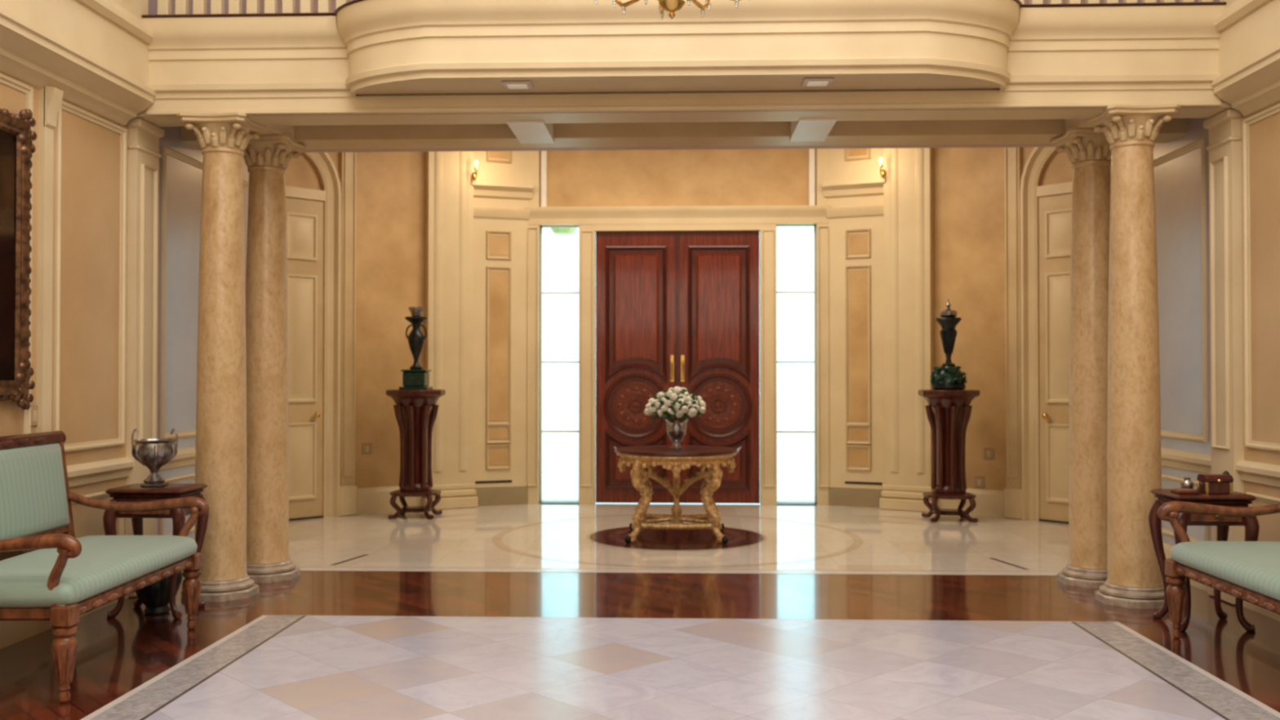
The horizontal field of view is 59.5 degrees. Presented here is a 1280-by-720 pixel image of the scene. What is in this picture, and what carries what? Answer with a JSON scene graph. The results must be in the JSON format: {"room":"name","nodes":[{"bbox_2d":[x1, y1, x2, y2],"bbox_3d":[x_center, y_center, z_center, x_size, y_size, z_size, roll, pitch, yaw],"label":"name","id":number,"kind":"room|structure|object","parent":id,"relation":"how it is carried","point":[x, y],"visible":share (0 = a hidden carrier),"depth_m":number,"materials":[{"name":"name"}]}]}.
{"room":"mansion entrance hall","nodes":[
{"label":"mansion entrance hall","id":0,"kind":"room"},
{"bbox_2d":[0,0,248,560],"bbox_3d":[-3.500,-1.536,3.903,0.200,6.000,11.500,0,-1,2],"label":"wall","id":1,"kind":"structure","parent":0,"point":[91,152],"depth_m":6.85,"materials":[{"name":"beige paint"}]},
{"bbox_2d":[0,108,36,409],"bbox_3d":[-3.296,-0.610,5.365,0.051,1.731,1.350,0,-1,2],"label":"wall mirror","id":2,"kind":"object","parent":1,"relation":"attached to","point":[17,148],"visible":1,"depth_m":5.88,"materials":[{"name":"brown metal"}]},
{"bbox_2d":[0,129,16,380],"bbox_3d":[-3.309,-0.545,5.363,0.013,1.320,1.080,0,-1,2],"label":"mirror glass","id":3,"kind":"object","parent":2,"relation":"attached to","point":[7,137],"depth_m":5.82,"materials":[{"name":"brown mirror"}]},
{"bbox_2d":[31,405,37,426],"bbox_3d":[-3.312,0.305,6.122,0.010,0.110,0.110,0,-1,2],"label":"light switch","id":4,"kind":"object","parent":1,"relation":"attached to","point":[33,408],"visible":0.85,"depth_m":6.12,"materials":[{"name":"plastic"}]},
{"bbox_2d":[0,0,155,126],"bbox_3d":[-3.332,-1.859,2.625,0.230,0.630,8.950,0,-1,2],"label":"trim","id":5,"kind":"structure","parent":1,"relation":"attached to","point":[95,52],"depth_m":6.33,"materials":[{"name":"beige paint"}]},
{"bbox_2d":[0,570,183,648],"bbox_3d":[-3.385,1.359,3.858,0.030,0.210,11.500,0,-1,2],"label":"baseboard","id":6,"kind":"structure","parent":1,"relation":"attached to","point":[11,632],"depth_m":5.96,"materials":[{"name":"beige paint"}]},
{"bbox_2d":[35,85,164,597],"bbox_3d":[-3.248,-0.025,6.815,0.090,3.060,1.320,0,-1,2],"label":"trim","id":7,"kind":"structure","parent":1,"relation":"attached to","point":[144,155],"depth_m":7.17,"materials":[{"name":"beige paint"}]},
{"bbox_2d":[0,72,248,554],"bbox_3d":[-3.375,-0.166,3.879,0.050,2.700,11.500,0,-1,2],"label":"trim","id":8,"kind":"structure","parent":1,"relation":"attached to","point":[86,473],"depth_m":6.98,"materials":[{"name":"beige paint"}]},
{"bbox_2d":[111,0,148,20],"bbox_3d":[-3.347,-3.353,2.642,0.200,2.400,8.940,0,-1,2],"label":"trim","id":9,"kind":"structure","parent":1,"relation":"attached to","point":[138,8],"depth_m":6.93,"materials":[{"name":"beige paint"}]},
{"bbox_2d":[136,88,1233,150],"bbox_3d":[0.236,-1.669,7.560,7.000,0.272,1.120,0,-1,2],"label":"ceiling","id":10,"kind":"structure","parent":1,"relation":"attached to","point":[1021,126],"depth_m":7.74,"materials":[{"name":"beige paint"}]},
{"bbox_2d":[284,151,425,488],"bbox_3d":[-2.813,-0.533,11.219,1.423,4.200,4.033,-1,-1,34],"label":"wall","id":11,"kind":"structure","parent":0,"point":[390,186],"depth_m":11.62,"materials":[{"name":"paint"}]},
{"bbox_2d":[285,196,324,520],"bbox_3d":[-3.459,-0.014,10.819,0.900,3.150,0.109,1,-1,-44],"label":"door","id":12,"kind":"structure","parent":11,"relation":"in","point":[304,218],"depth_m":11.00,"materials":[{"name":"beige paint"}]},
{"bbox_2d":[284,151,357,517],"bbox_3d":[-3.397,-0.538,10.892,1.420,4.200,0.100,1,-1,-44],"label":"trim","id":13,"kind":"structure","parent":11,"relation":"attached to","point":[338,195],"depth_m":11.22,"materials":[{"name":"beige paint"}]},
{"bbox_2d":[361,443,372,454],"bbox_3d":[-2.800,0.910,11.488,0.110,0.110,0.010,1,-1,-37],"label":"wall outlet","id":14,"kind":"object","parent":11,"relation":"attached to","point":[366,448],"visible":1,"depth_m":11.48,"materials":[{"name":"plastic"}]},
{"bbox_2d":[356,485,528,514],"bbox_3d":[-2.720,1.436,11.159,1.097,0.260,3.688,-1,-1,37],"label":"baseboard","id":15,"kind":"structure","parent":11,"relation":"attached to","point":[369,500],"depth_m":11.57,"materials":[{"name":"beige paint"}]},
{"bbox_2d":[422,151,478,510],"bbox_3d":[-2.024,-0.523,11.938,0.577,4.200,0.180,0,-1,-28],"label":"trim","id":16,"kind":"structure","parent":11,"relation":"attached to","point":[449,189],"depth_m":11.91,"materials":[{"name":"beige paint"}]},
{"bbox_2d":[471,160,478,180],"bbox_3d":[-1.762,-2.026,11.981,0.051,0.197,0.157,0,-1,-19],"label":"wall sconce","id":17,"kind":"object","parent":11,"relation":"attached to","point":[473,175],"visible":1,"depth_m":11.93,"materials":[{"name":"gold metal"}]},
{"bbox_2d":[471,151,533,506],"bbox_3d":[-1.504,-0.520,12.182,0.678,4.200,0.140,0,-1,-20],"label":"trim","id":18,"kind":"structure","parent":11,"relation":"attached to","point":[502,191],"depth_m":12.20,"materials":[{"name":"beige paint"}]},
{"bbox_2d":[0,498,1279,719],"bbox_3d":[0.154,1.542,5.277,9.600,0.124,15.000,0,-1,2],"label":"floor","id":19,"kind":"structure","parent":0,"point":[529,611],"depth_m":6.00,"materials":[{"name":"tile"}]},
{"bbox_2d":[0,431,209,703],"bbox_3d":[-2.842,0.939,5.535,0.870,1.105,1.524,0,-1,0],"label":"settee","id":20,"kind":"object","parent":19,"relation":"on","point":[68,577],"visible":1,"depth_m":5.58,"materials":[{"name":"green fabric"}]},
{"bbox_2d":[0,535,197,607],"bbox_3d":[-2.791,1.012,5.535,0.675,0.130,1.460,0,-1,0],"label":"seat cushion","id":21,"kind":"object","parent":20,"relation":"on","point":[106,566],"depth_m":5.25,"materials":[{"name":"fabric"}]},
{"bbox_2d":[102,483,209,618],"bbox_3d":[-2.877,1.130,6.675,0.479,0.754,0.402,0,-1,2],"label":"side table","id":22,"kind":"object","parent":19,"relation":"on","point":[133,493],"visible":0.56,"depth_m":6.52,"materials":[{"name":"brown wood"}]},
{"bbox_2d":[131,428,177,487],"bbox_3d":[-2.897,0.580,6.683,0.245,0.346,0.245,1,-1,-43],"label":"urn","id":23,"kind":"object","parent":22,"relation":"on","point":[153,453],"visible":1,"depth_m":6.62,"materials":[{"name":"silver metal"}]},
{"bbox_2d":[135,571,182,614],"bbox_3d":[-2.877,1.336,6.672,0.275,0.335,0.269,0,-1,2],"label":"vase","id":24,"kind":"object","parent":19,"relation":"on","point":[155,597],"visible":0.32,"depth_m":6.59,"materials":[{"name":"brown metal"}]},
{"bbox_2d":[176,112,267,601],"bbox_3d":[-2.697,-0.019,7.225,0.442,3.060,0.442,0,-1,2],"label":"column","id":25,"kind":"structure","parent":19,"relation":"on","point":[220,460],"depth_m":7.11,"materials":[{"name":"beige stone"}]},
{"bbox_2d":[243,133,306,582],"bbox_3d":[-2.624,-0.010,7.862,0.442,3.060,0.442,0,-1,2],"label":"column","id":26,"kind":"structure","parent":19,"relation":"on","point":[267,158],"depth_m":7.74,"materials":[{"name":"beige stone"}]},
{"bbox_2d":[386,389,445,519],"bbox_3d":[-2.241,0.934,11.198,0.545,1.275,0.545,0,-1,2],"label":"pedestal","id":27,"kind":"object","parent":19,"relation":"on","point":[415,411],"visible":1,"depth_m":11.08,"materials":[{"name":"brown wood"}]},
{"bbox_2d":[399,306,432,390],"bbox_3d":[-2.241,-0.116,11.212,0.280,0.825,0.280,0,-1,2],"label":"urn","id":28,"kind":"object","parent":27,"relation":"on","point":[415,378],"visible":1,"depth_m":11.15,"materials":[{"name":"green metal"}]},
{"bbox_2d":[408,306,423,316],"bbox_3d":[-2.241,-0.481,11.217,0.150,0.095,0.150,0,-1,2],"label":"cup","id":29,"kind":"object","parent":28,"relation":"on","point":[415,311],"depth_m":11.17,"materials":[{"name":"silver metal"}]},
{"bbox_2d":[614,444,737,543],"bbox_3d":[0.320,1.160,9.800,1.079,0.768,1.079,0,-1,-12],"label":"table","id":30,"kind":"object","parent":19,"relation":"on","point":[675,458],"visible":1,"depth_m":9.49,"materials":[{"name":"gold wood"}]},
{"bbox_3d":[0.320,0.636,9.807,0.230,0.280,0.230,0,-1,2],"label":"vase","id":31,"kind":"object","parent":30,"relation":"on","visible":0},
{"bbox_2d":[644,386,706,436],"bbox_3d":[0.319,0.448,9.816,0.508,0.439,0.485,-1,-1,40],"label":"flower bouquet","id":32,"kind":"object","parent":31,"relation":"in","point":[676,404],"visible":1,"depth_m":9.69,"materials":[{"name":"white plant"}]},
{"bbox_2d":[918,389,979,522],"bbox_3d":[3.024,0.930,10.965,0.545,1.275,0.545,0,-1,2],"label":"pedestal","id":33,"kind":"object","parent":19,"relation":"on","point":[948,412],"visible":1,"depth_m":10.85,"materials":[{"name":"brown wood"}]},
{"bbox_2d":[929,298,967,390],"bbox_3d":[3.024,-0.152,10.977,0.355,0.890,0.343,0,-1,2],"label":"urn","id":34,"kind":"object","parent":33,"relation":"on","point":[948,376],"visible":1,"depth_m":10.91,"materials":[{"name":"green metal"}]},
{"bbox_2d":[1049,128,1111,588],"bbox_3d":[3.092,-0.013,7.653,0.442,3.060,0.442,0,-1,2],"label":"column","id":35,"kind":"structure","parent":19,"relation":"on","point":[1088,152],"depth_m":7.54,"materials":[{"name":"beige stone"}]},
{"bbox_2d":[1085,104,1180,608],"bbox_3d":[3.089,-0.022,7.013,0.442,3.060,0.442,0,-1,2],"label":"column","id":36,"kind":"structure","parent":19,"relation":"on","point":[1134,580],"depth_m":6.89,"materials":[{"name":"beige stone"}]},
{"bbox_2d":[142,0,1225,116],"bbox_3d":[0.206,-1.851,6.741,6.680,0.590,0.545,0,-1,2],"label":"balcony","id":37,"kind":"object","parent":36,"relation":"on","point":[1073,57],"depth_m":6.79,"materials":[{"name":"beige paint"}]},
{"bbox_2d":[501,80,533,89],"bbox_3d":[-0.742,-1.666,6.796,0.180,0.018,0.160,0,-1,2],"label":"ceiling light","id":38,"kind":"object","parent":37,"relation":"attached to","point":[508,85],"visible":1,"depth_m":6.76,"materials":[{"name":"paint"}]},
{"bbox_2d":[141,0,1226,17],"bbox_3d":[0.209,-2.626,6.824,6.680,0.959,0.720,0,-1,2],"label":"balustrade","id":39,"kind":"object","parent":37,"relation":"on","point":[181,7],"visible":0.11,"depth_m":7.08,"materials":[{"name":"brown wood"}]},
{"bbox_2d":[800,77,834,86],"bbox_3d":[1.066,-1.667,6.729,0.180,0.018,0.160,0,-1,2],"label":"ceiling light","id":40,"kind":"object","parent":37,"relation":"attached to","point":[807,82],"visible":1,"depth_m":6.68,"materials":[{"name":"paint"}]},
{"bbox_2d":[1147,488,1259,631],"bbox_3d":[3.185,1.126,6.343,0.459,0.754,0.402,0,-1,2],"label":"side table","id":41,"kind":"object","parent":19,"relation":"on","point":[1251,525],"visible":0.63,"depth_m":6.19,"materials":[{"name":"brown wood"}]},
{"bbox_2d":[1170,488,1201,494],"bbox_3d":[3.052,0.735,6.263,0.120,0.026,0.120,0,-1,2],"label":"book","id":42,"kind":"object","parent":41,"relation":"on","point":[1176,491],"visible":1,"depth_m":6.21,"materials":[{"name":"brown leather"}]},
{"bbox_2d":[1180,475,1193,488],"bbox_3d":[3.127,0.704,6.401,0.068,0.090,0.068,0,-1,2],"label":"jar","id":43,"kind":"object","parent":41,"relation":"on","point":[1186,482],"visible":0.79,"depth_m":6.38,"materials":[{"name":"silver metal"}]},
{"bbox_2d":[1196,474,1233,494],"bbox_3d":[3.222,0.695,6.275,0.150,0.105,0.115,0,-1,2],"label":"jewelry box","id":44,"kind":"object","parent":41,"relation":"on","point":[1207,484],"visible":0.96,"depth_m":6.23,"materials":[{"name":"brown wood"}]},
{"bbox_2d":[1222,471,1230,475],"bbox_3d":[3.325,0.689,6.353,0.068,0.120,0.068,0,-1,2],"label":"jar","id":45,"kind":"object","parent":41,"relation":"on","point":[1224,472],"visible":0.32,"depth_m":6.34,"materials":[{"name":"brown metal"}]},
{"bbox_2d":[1157,501,1279,638],"bbox_3d":[3.211,0.936,5.313,0.870,1.105,1.524,0,-1,2],"label":"settee","id":46,"kind":"object","parent":19,"relation":"on","point":[1249,571],"visible":1,"depth_m":5.70,"materials":[{"name":"green fabric"}]},
{"bbox_2d":[1170,541,1279,600],"bbox_3d":[3.160,1.009,5.314,0.675,0.130,1.460,0,-1,2],"label":"seat cushion","id":47,"kind":"object","parent":46,"relation":"on","point":[1251,569],"depth_m":5.49,"materials":[{"name":"fabric"}]},
{"bbox_2d":[539,148,817,502],"bbox_3d":[0.415,-0.516,12.427,3.360,4.200,0.250,0,-1,2],"label":"wall","id":48,"kind":"structure","parent":0,"point":[778,176],"depth_m":12.32,"materials":[{"name":"paint"}]},
{"bbox_2d":[540,226,578,502],"bbox_3d":[-0.884,0.039,12.451,0.440,3.090,0.060,0,-1,2],"label":"window","id":49,"kind":"structure","parent":48,"relation":"in","point":[541,227],"depth_m":12.43,"materials":[{"name":"white glass"}]},
{"bbox_2d":[595,231,759,503],"bbox_3d":[0.412,0.077,12.316,1.800,2.990,0.115,0,-1,2],"label":"door","id":50,"kind":"structure","parent":48,"relation":"in","point":[679,308],"depth_m":12.32,"materials":[{"name":"brown wood"}]},
{"bbox_2d":[526,148,830,505],"bbox_3d":[0.413,-0.517,12.357,3.320,4.200,0.390,0,-1,2],"label":"trim","id":51,"kind":"structure","parent":48,"relation":"attached to","point":[764,220],"depth_m":12.25,"materials":[{"name":"beige paint"}]},
{"bbox_2d":[776,224,816,502],"bbox_3d":[1.714,0.037,12.356,0.440,3.090,0.060,0,-1,2],"label":"window","id":52,"kind":"structure","parent":48,"relation":"in","point":[777,225],"depth_m":12.33,"materials":[{"name":"white glass"}]},
{"bbox_2d":[260,0,1104,152],"bbox_3d":[0.300,-3.110,9.315,7.400,2.700,0.150,0,-1,2],"label":"wall","id":53,"kind":"structure","parent":0,"point":[262,2],"depth_m":9.34,"materials":[{"name":"beige paint"}]},
{"bbox_2d":[933,146,1072,490],"bbox_3d":[3.547,-0.537,10.986,1.423,4.200,4.033,0,-1,-30],"label":"wall","id":54,"kind":"structure","parent":0,"point":[969,183],"depth_m":11.38,"materials":[{"name":"paint"}]},
{"bbox_2d":[822,148,884,507],"bbox_3d":[2.312,-0.522,12.042,0.678,4.200,0.140,0,-1,24],"label":"trim","id":55,"kind":"structure","parent":54,"relation":"attached to","point":[854,190],"depth_m":12.05,"materials":[{"name":"beige paint"}]},
{"bbox_2d":[878,157,884,177],"bbox_3d":[2.552,-2.029,11.822,0.051,0.197,0.157,0,-1,23],"label":"wall sconce","id":56,"kind":"object","parent":54,"relation":"attached to","point":[882,171],"visible":1,"depth_m":11.77,"materials":[{"name":"gold metal"}]},
{"bbox_2d":[879,147,933,512],"bbox_3d":[2.812,-0.526,11.761,0.577,4.200,0.180,-1,-1,32],"label":"trim","id":57,"kind":"structure","parent":54,"relation":"attached to","point":[908,209],"depth_m":11.72,"materials":[{"name":"beige paint"}]},
{"bbox_2d":[828,487,1004,517],"bbox_3d":[3.451,1.433,10.932,1.097,0.260,3.688,1,-1,-32],"label":"baseboard","id":58,"kind":"structure","parent":54,"relation":"attached to","point":[988,502],"depth_m":11.33,"materials":[{"name":"beige paint"}]},
{"bbox_2d":[974,476,985,488],"bbox_3d":[3.442,1.239,11.349,0.110,0.110,0.010,-1,-1,41],"label":"wall outlet","id":59,"kind":"object","parent":54,"relation":"attached to","point":[980,482],"visible":1,"depth_m":11.34,"materials":[{"name":"plastic"}]},
{"bbox_2d":[983,448,994,459],"bbox_3d":[3.517,0.948,11.287,0.110,0.110,0.010,-1,-1,41],"label":"wall outlet","id":60,"kind":"object","parent":54,"relation":"attached to","point":[988,454],"visible":1,"depth_m":11.28,"materials":[{"name":"plastic"}]},
{"bbox_2d":[1004,146,1072,520],"bbox_3d":[4.106,-0.542,10.617,0.100,4.200,1.420,1,-1,-42],"label":"trim","id":61,"kind":"structure","parent":54,"relation":"attached to","point":[1023,191],"depth_m":10.96,"materials":[{"name":"beige paint"}]},
{"bbox_2d":[1038,192,1071,524],"bbox_3d":[4.162,-0.018,10.540,0.109,3.150,0.900,1,-1,-42],"label":"door","id":62,"kind":"structure","parent":54,"relation":"in","point":[1055,211],"depth_m":10.76,"materials":[{"name":"beige paint"}]},
{"bbox_2d":[1110,0,1279,546],"bbox_3d":[3.695,-1.539,3.639,0.200,6.000,11.500,0,-1,2],"label":"wall","id":63,"kind":"structure","parent":0,"point":[1177,180],"depth_m":7.49,"materials":[{"name":"beige paint"}]},
{"bbox_2d":[1153,102,1279,542],"bbox_3d":[3.570,-0.169,3.624,0.050,2.700,11.500,0,-1,2],"label":"trim","id":64,"kind":"structure","parent":63,"relation":"attached to","point":[1267,474],"depth_m":6.84,"materials":[{"name":"beige paint"}]},
{"bbox_2d":[1163,542,1279,621],"bbox_3d":[3.580,1.355,3.603,0.030,0.210,11.500,0,-1,2],"label":"baseboard","id":65,"kind":"structure","parent":63,"relation":"attached to","point":[1167,548],"depth_m":6.80,"materials":[{"name":"beige paint"}]},
{"bbox_2d":[1203,108,1244,605],"bbox_3d":[3.658,-0.028,6.561,0.090,3.060,1.320,0,-1,2],"label":"pilaster","id":66,"kind":"object","parent":63,"relation":"attached to","point":[1224,147],"depth_m":6.96,"materials":[{"name":"beige paint"}]},
{"bbox_2d":[1219,0,1236,7],"bbox_3d":[3.448,-3.357,2.392,0.200,2.400,8.940,0,-1,2],"label":"trim","id":67,"kind":"structure","parent":63,"relation":"attached to","point":[1228,2],"depth_m":6.74,"materials":[{"name":"beige paint"}]},
{"bbox_2d":[1210,0,1279,116],"bbox_3d":[3.433,-1.862,2.377,0.230,0.630,8.950,0,-1,2],"label":"trim","id":68,"kind":"structure","parent":63,"relation":"attached to","point":[1248,80],"depth_m":6.50,"materials":[{"name":"beige paint"}]},
{"bbox_3d":[0.091,-4.615,3.639,7.400,0.150,11.550,0,-1,2],"label":"ceiling","id":69,"kind":"structure","parent":0,"visible":0},
{"bbox_2d":[615,0,639,7],"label":"chandelier","id":70,"kind":"object","parent":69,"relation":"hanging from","point":[622,5],"depth_m":5.31,"materials":[{"name":"gold metal"}]},
{"bbox_2d":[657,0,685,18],"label":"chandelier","id":71,"kind":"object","parent":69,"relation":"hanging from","point":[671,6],"depth_m":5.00,"materials":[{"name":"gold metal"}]},
{"bbox_2d":[690,0,710,9],"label":"chandelier","id":72,"kind":"object","parent":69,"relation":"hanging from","point":[695,2],"depth_m":5.33,"materials":[{"name":"gold metal"}]},
{"label":"outside","id":73,"kind":"structure","parent":0,"visible":0},
{"bbox_2d":[542,394,813,499],"bbox_3d":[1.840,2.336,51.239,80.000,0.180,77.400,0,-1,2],"label":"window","id":74,"kind":"structure","parent":73,"point":[560,451],"depth_m":24.04,"materials":[{"name":"white glass"}]},
{"bbox_2d":[550,227,577,235],"bbox_3d":[-2.770,-1.474,20.166,3.750,6.602,3.758,0,-1,2],"label":"tree","id":75,"kind":"object","parent":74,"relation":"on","point":[560,231],"visible":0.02,"depth_m":21.12,"materials":[{"name":"green plant"}]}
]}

